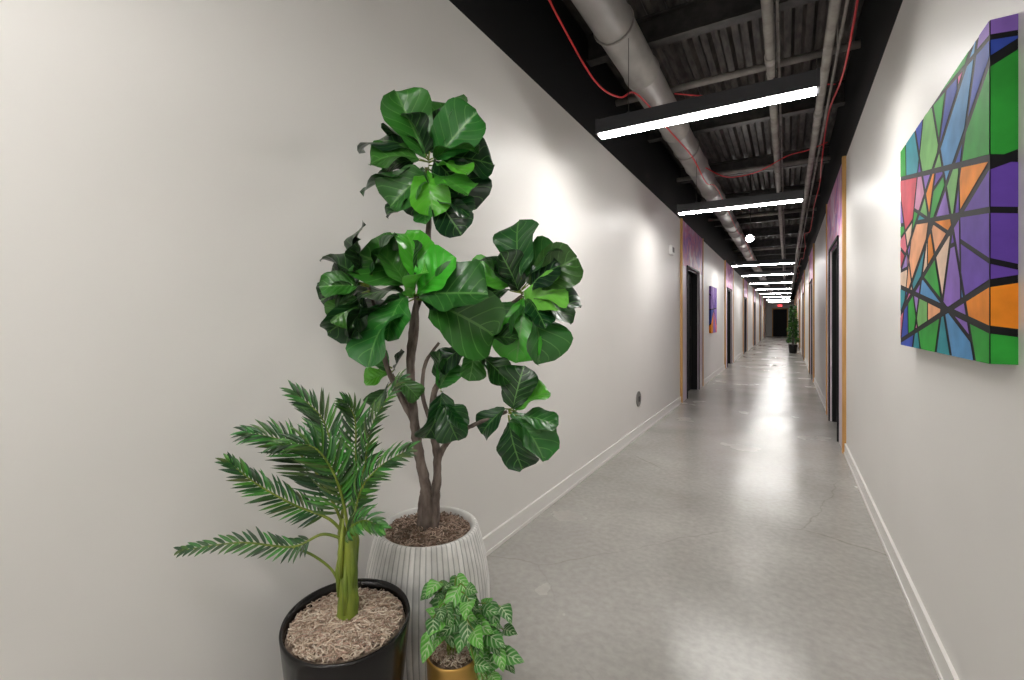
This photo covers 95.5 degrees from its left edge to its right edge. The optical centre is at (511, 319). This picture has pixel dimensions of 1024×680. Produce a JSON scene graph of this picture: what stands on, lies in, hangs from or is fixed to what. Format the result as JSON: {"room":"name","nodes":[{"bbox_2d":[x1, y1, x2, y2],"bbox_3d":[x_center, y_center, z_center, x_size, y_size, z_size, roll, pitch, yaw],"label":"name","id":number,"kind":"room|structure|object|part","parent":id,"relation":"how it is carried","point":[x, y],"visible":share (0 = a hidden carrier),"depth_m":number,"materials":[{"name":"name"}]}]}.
{"room":"office corridor","nodes":[
{"label":"office corridor","id":0,"kind":"room"},
{"bbox_2d":[0,0,765,679],"bbox_3d":[8.597,-0.530,17.571,0.250,3.620,45.000,0,0,31],"label":"wall","id":1,"kind":"structure","parent":0,"point":[177,177],"depth_m":1.39,"materials":[{"name":"paint"}]},
{"bbox_2d":[482,335,765,555],"bbox_3d":[8.713,1.230,17.502,0.020,0.100,45.000,0,0,31],"label":"baseboard","id":2,"kind":"structure","parent":1,"relation":"attached to","point":[506,530],"depth_m":3.43,"materials":[{"name":"white paint"}]},
{"bbox_2d":[636,391,640,406],"bbox_3d":[1.406,0.875,5.152,0.016,0.170,0.170,0,0,31],"label":"outlet cover","id":3,"kind":"object","parent":1,"relation":"attached to","point":[638,396],"visible":1,"depth_m":5.12,"materials":[{"name":"grey"}]},
{"bbox_2d":[669,245,674,254],"bbox_3d":[2.251,-0.985,6.546,0.050,0.130,0.160,0,0,31],"label":"fire alarm strobe","id":4,"kind":"object","parent":1,"relation":"attached to","point":[671,247],"visible":1,"depth_m":6.49,"materials":[{"name":"white plastic"}]},
{"bbox_2d":[680,218,703,402],"bbox_3d":[3.155,-0.145,8.091,0.034,2.850,2.140,0,0,31],"label":"trim","id":5,"kind":"structure","parent":1,"relation":"attached to","point":[691,243],"depth_m":7.55,"materials":[{"name":"purple paint"}]},
{"bbox_2d":[688,269,696,390],"bbox_3d":[3.061,0.210,8.123,0.159,2.140,1.140,0,0,31],"label":"door","id":6,"kind":"structure","parent":1,"relation":"in","point":[692,276],"depth_m":8.56,"materials":[{"name":"black wood"}]},
{"bbox_2d":[709,286,716,332],"bbox_3d":[4.425,-0.220,10.232,0.041,1.000,0.921,0,0,31],"label":"abstract painting","id":7,"kind":"object","parent":1,"relation":"attached to","point":[712,290],"visible":1,"depth_m":10.01,"materials":[{"name":"purple paint"}]},
{"bbox_2d":[724,260,733,368],"bbox_3d":[6.158,-0.145,13.169,0.034,2.850,2.140,0,0,31],"label":"trim","id":8,"kind":"structure","parent":1,"relation":"attached to","point":[728,270],"depth_m":12.63,"materials":[{"name":"purple paint"}]},
{"bbox_2d":[728,290,730,363],"bbox_3d":[6.064,0.210,13.201,0.159,2.140,1.140,0,0,31],"label":"door","id":9,"kind":"structure","parent":1,"relation":"in","point":[729,291],"depth_m":13.64,"materials":[{"name":"black wood"}]},
{"bbox_2d":[743,278,747,353],"bbox_3d":[9.162,-0.145,18.247,0.034,2.850,2.140,0,0,31],"label":"trim","id":10,"kind":"structure","parent":1,"relation":"attached to","point":[745,283],"depth_m":18.25,"materials":[{"name":"purple paint"}]},
{"bbox_2d":[745,298,745,351],"bbox_3d":[9.067,0.210,18.280,0.159,2.140,1.140,0,0,31],"label":"door","id":11,"kind":"structure","parent":1,"relation":"in","point":[745,298],"depth_m":18.71,"materials":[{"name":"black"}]},
{"bbox_2d":[753,287,755,346],"bbox_3d":[12.165,-0.145,23.326,0.034,2.850,2.140,0,0,31],"label":"trim","id":12,"kind":"structure","parent":1,"relation":"attached to","point":[754,290],"depth_m":23.30,"materials":[{"name":"purple paint"}]},
{"bbox_2d":[754,303,754,344],"bbox_3d":[12.071,0.210,23.358,0.159,2.140,1.140,0,0,31],"label":"door","id":13,"kind":"structure","parent":1,"relation":"in","point":[754,303],"depth_m":23.79,"materials":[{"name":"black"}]},
{"bbox_2d":[759,293,760,341],"bbox_3d":[15.168,-0.145,28.404,0.034,2.850,2.140,0,0,31],"label":"trim","id":14,"kind":"structure","parent":1,"relation":"attached to","point":[759,293],"depth_m":27.48,"materials":[{"name":"purple paint"}]},
{"bbox_2d":[763,298,764,337],"bbox_3d":[18.172,-0.145,33.483,0.034,2.850,2.140,0,0,31],"label":"trim","id":15,"kind":"structure","parent":1,"relation":"attached to","point":[763,298],"depth_m":33.66,"materials":[{"name":"purple paint"}]},
{"bbox_2d":[478,336,938,679],"bbox_3d":[9.550,1.340,17.065,2.507,0.120,45.500,0,0,31],"label":"floor","id":16,"kind":"structure","parent":0,"point":[735,537],"depth_m":2.46,"materials":[{"name":"concrete"}]},
{"bbox_2d":[173,368,420,679],"bbox_3d":[-0.538,0.706,1.298,0.616,1.149,0.349,0,0,0],"label":"potted palm","id":17,"kind":"object","parent":16,"relation":"on","point":[352,627],"depth_m":1.24,"materials":[{"name":"green plant"}]},
{"bbox_2d":[316,87,583,679],"bbox_3d":[-0.196,0.232,1.663,0.884,2.095,0.528,0,0,0],"label":"potted plant","id":18,"kind":"object","parent":16,"relation":"on","point":[427,541],"visible":0.98,"depth_m":1.60,"materials":[{"name":"green plant"}]},
{"bbox_3d":[-0.307,1.014,1.700,0.453,0.532,0.453,0,0,0],"label":"pot","id":19,"kind":"part","parent":18,"relation":"part of","materials":[{"name":"grey ceramic"}]},
{"bbox_2d":[420,573,523,679],"bbox_3d":[-0.120,1.024,1.359,0.312,0.511,0.245,0,0,0],"label":"potted plant","id":20,"kind":"object","parent":16,"relation":"on","point":[453,646],"depth_m":1.35,"materials":[{"name":"green plant"}]},
{"bbox_2d":[786,305,799,352],"bbox_3d":[10.798,0.352,17.884,0.508,1.856,0.504,0,0,31],"label":"artificial tree","id":21,"kind":"object","parent":16,"relation":"on","point":[792,347],"visible":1,"depth_m":17.82,"materials":[{"name":"green plant"}]},
{"bbox_3d":[10.811,1.110,17.888,0.340,0.340,0.340,0,0,31],"label":"pot","id":22,"kind":"part","parent":21,"relation":"part of","materials":[{"name":"black plastic"}]},
{"bbox_2d":[562,0,863,255],"bbox_3d":[9.575,-2.400,16.992,2.525,0.120,45.400,0,0,31],"label":"ceiling","id":23,"kind":"structure","parent":0,"point":[802,28],"depth_m":4.38,"materials":[{"name":"paint"}]},
{"bbox_2d":[571,0,773,294],"bbox_3d":[9.100,-2.056,17.273,0.276,0.588,44.960,0,0,31],"label":"air duct","id":24,"kind":"object","parent":23,"relation":"attached to","point":[611,22],"visible":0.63,"depth_m":3.48,"materials":[{"name":"metal"}]},
{"bbox_2d":[548,0,759,267],"bbox_3d":[3.051,-1.817,6.965,0.303,0.431,20.904,0,0,32],"label":"cable","id":25,"kind":"object","parent":24,"relation":"attached to","point":[550,2],"visible":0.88,"depth_m":3.35,"materials":[{"name":"red plastic"}]},
{"bbox_2d":[586,0,818,66],"bbox_3d":[1.456,-2.232,3.379,1.907,0.215,0.100,0,0,31],"label":"joist","id":26,"kind":"object","parent":23,"relation":"attached to","point":[692,18],"depth_m":3.44,"materials":[{"name":"black metal"}]},
{"bbox_2d":[595,0,819,138],"bbox_3d":[1.101,-1.779,2.776,1.228,1.142,0.104,0,0,31],"label":"linear pendant light","id":27,"kind":"object","parent":23,"relation":"hanging from","point":[804,84],"visible":1,"depth_m":2.68,"materials":[{"name":"grey metal"}]},
{"bbox_2d":[677,120,803,214],"bbox_3d":[2.430,-1.779,5.022,1.228,1.142,0.104,0,0,31],"label":"linear pendant light","id":28,"kind":"object","parent":23,"relation":"hanging from","point":[781,197],"visible":0.91,"depth_m":4.97,"materials":[{"name":"grey metal"}]},
{"bbox_2d":[648,80,844,142],"bbox_3d":[2.449,-2.232,5.058,1.907,0.215,0.100,0,0,31],"label":"joist","id":29,"kind":"object","parent":23,"relation":"attached to","point":[807,104],"depth_m":4.95,"materials":[{"name":"black metal"}]},
{"bbox_2d":[745,175,753,241],"bbox_3d":[3.757,-1.781,7.335,0.119,1.138,0.270,0,0,31],"label":"pendant light","id":30,"kind":"object","parent":23,"relation":"hanging from","point":[749,238],"depth_m":7.28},
{"bbox_2d":[680,145,828,183],"bbox_3d":[3.442,-2.232,6.736,1.907,0.215,0.100,0,0,31],"label":"joist","id":31,"kind":"object","parent":23,"relation":"attached to","point":[763,159],"depth_m":6.67,"materials":[{"name":"black metal"}]},
{"bbox_2d":[700,182,819,201],"bbox_3d":[4.434,-2.232,8.415,1.907,0.215,0.100,0,0,31],"label":"joist","id":32,"kind":"object","parent":23,"relation":"attached to","point":[795,187],"depth_m":8.29,"materials":[{"name":"black metal"}]},
{"bbox_2d":[731,258,794,266],"bbox_3d":[5.505,-1.779,10.221,1.228,1.142,0.104,0,0,31],"label":"linear pendant light","id":33,"kind":"object","parent":23,"relation":"hanging from","point":[792,260],"visible":0.92,"depth_m":10.17,"materials":[{"name":"grey"}]},
{"bbox_2d":[714,206,814,226],"bbox_3d":[5.427,-2.232,10.093,1.907,0.215,0.100,0,0,31],"label":"joist","id":34,"kind":"object","parent":23,"relation":"attached to","point":[789,216],"depth_m":10.03,"materials":[{"name":"black metal"}]},
{"bbox_2d":[724,223,809,239],"bbox_3d":[6.420,-2.232,11.771,1.907,0.215,0.100,0,0,31],"label":"joist","id":35,"kind":"object","parent":23,"relation":"attached to","point":[789,229],"depth_m":11.69,"materials":[{"name":"black metal"}]},
{"bbox_2d":[742,244,793,275],"bbox_3d":[6.879,-1.779,12.545,1.228,1.142,0.104,0,0,31],"label":"linear pendant light","id":36,"kind":"object","parent":23,"relation":"hanging from","point":[784,272],"visible":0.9,"depth_m":12.46,"materials":[{"name":"grey"}]},
{"bbox_2d":[732,236,806,248],"bbox_3d":[7.412,-2.232,13.450,1.907,0.215,0.100,0,0,31],"label":"joist","id":37,"kind":"object","parent":23,"relation":"attached to","point":[788,240],"depth_m":13.39,"materials":[{"name":"black metal"}]},
{"bbox_2d":[750,256,791,283],"bbox_3d":[8.508,-1.779,15.300,1.228,1.142,0.104,0,0,31],"label":"linear pendant light","id":38,"kind":"object","parent":23,"relation":"hanging from","point":[786,280],"visible":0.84,"depth_m":15.29,"materials":[{"name":"grey"}]},
{"bbox_2d":[738,247,804,256],"bbox_3d":[8.405,-2.232,15.128,1.907,0.215,0.100,0,0,31],"label":"joist","id":39,"kind":"object","parent":23,"relation":"attached to","point":[790,250],"depth_m":15.09,"materials":[{"name":"black metal"}]},
{"bbox_2d":[760,0,785,294],"bbox_3d":[9.836,-2.124,16.838,0.082,0.451,44.960,0,0,31],"label":"pipe","id":40,"kind":"object","parent":23,"relation":"attached to","point":[767,6],"visible":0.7,"depth_m":3.64,"materials":[{"name":"metal"}]},
{"bbox_2d":[615,39,860,106],"bbox_3d":[1.813,-2.042,3.982,1.887,0.134,0.059,0,0,31],"label":"pipe","id":41,"kind":"object","parent":40,"relation":"attached to","point":[856,44],"visible":0.56,"depth_m":3.88,"materials":[{"name":"metal"}]},
{"bbox_2d":[676,155,829,181],"bbox_3d":[3.264,-2.042,6.435,1.887,0.134,0.059,0,0,31],"label":"pipe","id":42,"kind":"object","parent":40,"relation":"attached to","point":[825,158],"visible":0.57,"depth_m":6.36,"materials":[{"name":"metal"}]},
{"bbox_2d":[708,207,816,220],"bbox_3d":[4.893,-2.042,9.189,1.887,0.134,0.059,0,0,31],"label":"pipe","id":43,"kind":"object","parent":40,"relation":"attached to","point":[815,208],"visible":0.54,"depth_m":9.12,"materials":[{"name":"metal"}]},
{"bbox_2d":[733,245,806,251],"bbox_3d":[7.489,-2.042,13.579,1.887,0.134,0.059,0,0,31],"label":"pipe","id":44,"kind":"object","parent":40,"relation":"attached to","point":[802,246],"visible":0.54,"depth_m":13.52,"materials":[{"name":"metal"}]},
{"bbox_2d":[746,265,800,268],"bbox_3d":[10.288,-2.042,18.313,1.887,0.134,0.059,0,0,31],"label":"pipe","id":45,"kind":"object","parent":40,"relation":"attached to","point":[791,265],"visible":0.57,"depth_m":18.22,"materials":[{"name":"metal"}]},
{"bbox_2d":[743,253,802,260],"bbox_3d":[9.398,-2.232,16.807,1.907,0.215,0.100,0,0,31],"label":"joist","id":46,"kind":"object","parent":23,"relation":"attached to","point":[787,256],"depth_m":16.73,"materials":[{"name":"black metal"}]},
{"bbox_2d":[756,265,790,289],"bbox_3d":[10.290,-1.779,18.312,1.228,1.142,0.104,0,0,31],"label":"linear pendant light","id":47,"kind":"object","parent":23,"relation":"hanging from","point":[761,287],"visible":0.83,"depth_m":18.30,"materials":[{"name":"grey"}]},
{"bbox_2d":[746,260,801,267],"bbox_3d":[10.390,-2.232,18.485,1.907,0.215,0.100,0,0,31],"label":"joist","id":48,"kind":"object","parent":23,"relation":"attached to","point":[800,261],"depth_m":18.39,"materials":[{"name":"black metal"}]},
{"bbox_2d":[750,267,799,271],"bbox_3d":[11.383,-2.232,20.164,1.907,0.215,0.100,0,0,31],"label":"joist","id":49,"kind":"object","parent":23,"relation":"attached to","point":[787,268],"depth_m":20.10,"materials":[{"name":"black metal"}]},
{"bbox_2d":[760,291,790,293],"bbox_3d":[12.071,-1.779,21.325,1.228,1.142,0.104,0,0,31],"label":"linear pendant light","id":50,"kind":"object","parent":23,"relation":"hanging from","point":[771,292],"visible":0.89,"depth_m":21.27,"materials":[{"name":"grey"}]},
{"bbox_2d":[763,295,789,296],"bbox_3d":[13.955,-1.779,24.510,1.228,1.142,0.104,0,0,31],"label":"linear pendant light","id":51,"kind":"object","parent":23,"relation":"hanging from","point":[763,295],"visible":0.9,"depth_m":24.47,"materials":[{"name":"grey"}]},
{"bbox_2d":[755,274,797,278],"bbox_3d":[13.368,-2.232,23.521,1.907,0.215,0.100,0,0,31],"label":"joist","id":52,"kind":"object","parent":23,"relation":"attached to","point":[787,275],"depth_m":23.49,"materials":[{"name":"black metal"}]},
{"bbox_2d":[757,277,797,280],"bbox_3d":[14.361,-2.232,25.199,1.907,0.215,0.100,0,0,31],"label":"joist","id":53,"kind":"object","parent":23,"relation":"attached to","point":[796,278],"depth_m":25.17,"materials":[{"name":"black metal"}]},
{"bbox_2d":[766,298,789,299],"bbox_3d":[15.889,-1.779,27.780,1.228,1.142,0.104,0,0,31],"label":"linear pendant light","id":54,"kind":"object","parent":23,"relation":"hanging from","point":[766,298],"visible":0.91,"depth_m":27.74,"materials":[{"name":"grey plastic"}]},
{"bbox_2d":[768,300,789,301],"bbox_3d":[17.925,-1.779,31.223,1.228,1.142,0.104,0,0,31],"label":"linear pendant light","id":55,"kind":"object","parent":23,"relation":"hanging from","point":[777,300],"visible":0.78,"depth_m":31.11,"materials":[{"name":"grey"}]},
{"bbox_2d":[762,283,795,285],"bbox_3d":[16.346,-2.232,28.556,1.907,0.215,0.100,0,0,31],"label":"joist","id":56,"kind":"object","parent":23,"relation":"attached to","point":[773,284],"depth_m":28.51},
{"bbox_2d":[764,289,794,290],"bbox_3d":[19.324,-2.232,33.591,1.907,0.215,0.100,0,0,31],"label":"joist","id":57,"kind":"object","parent":23,"relation":"attached to","point":[772,289],"depth_m":33.58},
{"bbox_2d":[776,0,785,279],"bbox_3d":[9.879,-2.179,16.812,0.024,0.342,44.960,0,0,31],"label":"conduit pipe","id":58,"kind":"object","parent":23,"relation":"attached to","point":[777,1],"visible":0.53,"depth_m":3.86,"materials":[{"name":"metal"}]},
{"bbox_2d":[674,83,835,95],"bbox_3d":[2.023,-1.971,3.990,1.269,0.115,0.258,0,0,7],"label":"cable","id":59,"kind":"object","parent":58,"relation":"attached to","point":[833,83],"visible":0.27,"depth_m":3.98,"materials":[{"name":"red plastic"}]},
{"bbox_2d":[790,0,841,297],"bbox_3d":[10.120,-2.018,16.670,0.068,0.664,44.960,0,0,31],"label":"pipe","id":60,"kind":"object","parent":23,"relation":"attached to","point":[834,5],"visible":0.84,"depth_m":3.57,"materials":[{"name":"metal"}]},
{"bbox_2d":[791,0,849,295],"bbox_3d":[10.184,-2.089,16.632,0.024,0.522,44.960,0,0,31],"label":"conduit pipe","id":61,"kind":"object","parent":23,"relation":"attached to","point":[841,32],"visible":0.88,"depth_m":3.71,"materials":[{"name":"metal"}]},
{"bbox_2d":[705,142,827,177],"bbox_3d":[2.815,-1.760,5.223,1.172,0.172,0.367,0,0,26],"label":"cable","id":62,"kind":"object","parent":61,"relation":"attached to","point":[825,142],"visible":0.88,"depth_m":5.33,"materials":[{"name":"red plastic"}]},
{"bbox_2d":[796,0,858,280],"bbox_3d":[6.119,-1.786,9.655,0.102,0.159,28.651,0,0,31],"label":"cable","id":63,"kind":"object","parent":61,"relation":"attached to","point":[857,1],"visible":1,"depth_m":3.59,"materials":[{"name":"red plastic"}]},
{"bbox_2d":[766,290,793,336],"bbox_3d":[21.029,-0.530,36.475,2.407,3.620,0.200,0,0,31],"label":"wall","id":64,"kind":"structure","parent":0,"point":[769,305],"depth_m":36.69,"materials":[{"name":"paint"}]},
{"bbox_2d":[772,308,787,335],"bbox_3d":[20.956,0.180,36.367,1.090,2.200,0.060,0,0,31],"label":"door","id":65,"kind":"structure","parent":64,"relation":"in","point":[779,315],"depth_m":36.37,"materials":[{"name":"black wood"}]},
{"bbox_2d":[794,0,1023,679],"bbox_3d":[10.453,-0.530,16.473,0.250,3.620,45.000,0,0,31],"label":"wall","id":66,"kind":"structure","parent":0,"point":[935,440],"depth_m":1.99,"materials":[{"name":"paint"}]},
{"bbox_2d":[796,291,797,337],"bbox_3d":[15.752,-0.145,25.712,0.034,2.850,2.200,0,0,31],"label":"trim","id":67,"kind":"structure","parent":66,"relation":"attached to","point":[797,291],"depth_m":24.76,"materials":[{"name":"purple paint"}]},
{"bbox_2d":[798,284,799,349],"bbox_3d":[12.749,-0.145,20.634,0.034,2.850,2.200,0,0,31],"label":"trim","id":68,"kind":"structure","parent":66,"relation":"attached to","point":[799,284],"depth_m":20.27,"materials":[{"name":"purple paint"}]},
{"bbox_2d":[802,270,804,359],"bbox_3d":[9.745,-0.145,15.555,0.034,2.850,2.200,0,0,31],"label":"trim","id":69,"kind":"structure","parent":66,"relation":"attached to","point":[803,276],"depth_m":15.04,"materials":[{"name":"purple paint"}]},
{"bbox_2d":[809,243,814,381],"bbox_3d":[6.742,-0.145,10.477,0.034,2.850,2.200,0,0,31],"label":"trim","id":70,"kind":"structure","parent":66,"relation":"attached to","point":[812,254],"depth_m":9.94,"materials":[{"name":"purple paint"}]},
{"bbox_2d":[832,245,836,421],"bbox_3d":[3.823,0.210,5.349,0.159,2.140,1.140,0,0,31],"label":"door","id":71,"kind":"structure","parent":66,"relation":"in","point":[834,252],"depth_m":5.84,"materials":[{"name":"black wood"}]},
{"bbox_2d":[826,156,845,453],"bbox_3d":[3.739,-0.145,5.399,0.034,2.850,2.200,0,0,31],"label":"trim","id":72,"kind":"structure","parent":66,"relation":"attached to","point":[836,206],"depth_m":4.88,"materials":[{"name":"purple paint"}]},
{"bbox_2d":[797,343,958,679],"bbox_3d":[10.337,1.230,16.542,0.020,0.100,45.000,0,0,31],"label":"baseboard","id":73,"kind":"structure","parent":66,"relation":"attached to","point":[942,664],"depth_m":2.14,"materials":[{"name":"white paint"}]},
{"bbox_2d":[900,13,1017,364],"bbox_3d":[1.486,-0.320,1.607,0.051,0.860,1.061,0,0,31],"label":"abstract painting","id":74,"kind":"object","parent":66,"relation":"attached to","point":[959,166],"visible":1,"depth_m":1.29,"materials":[{"name":"multicoloured paint"}]}
]}

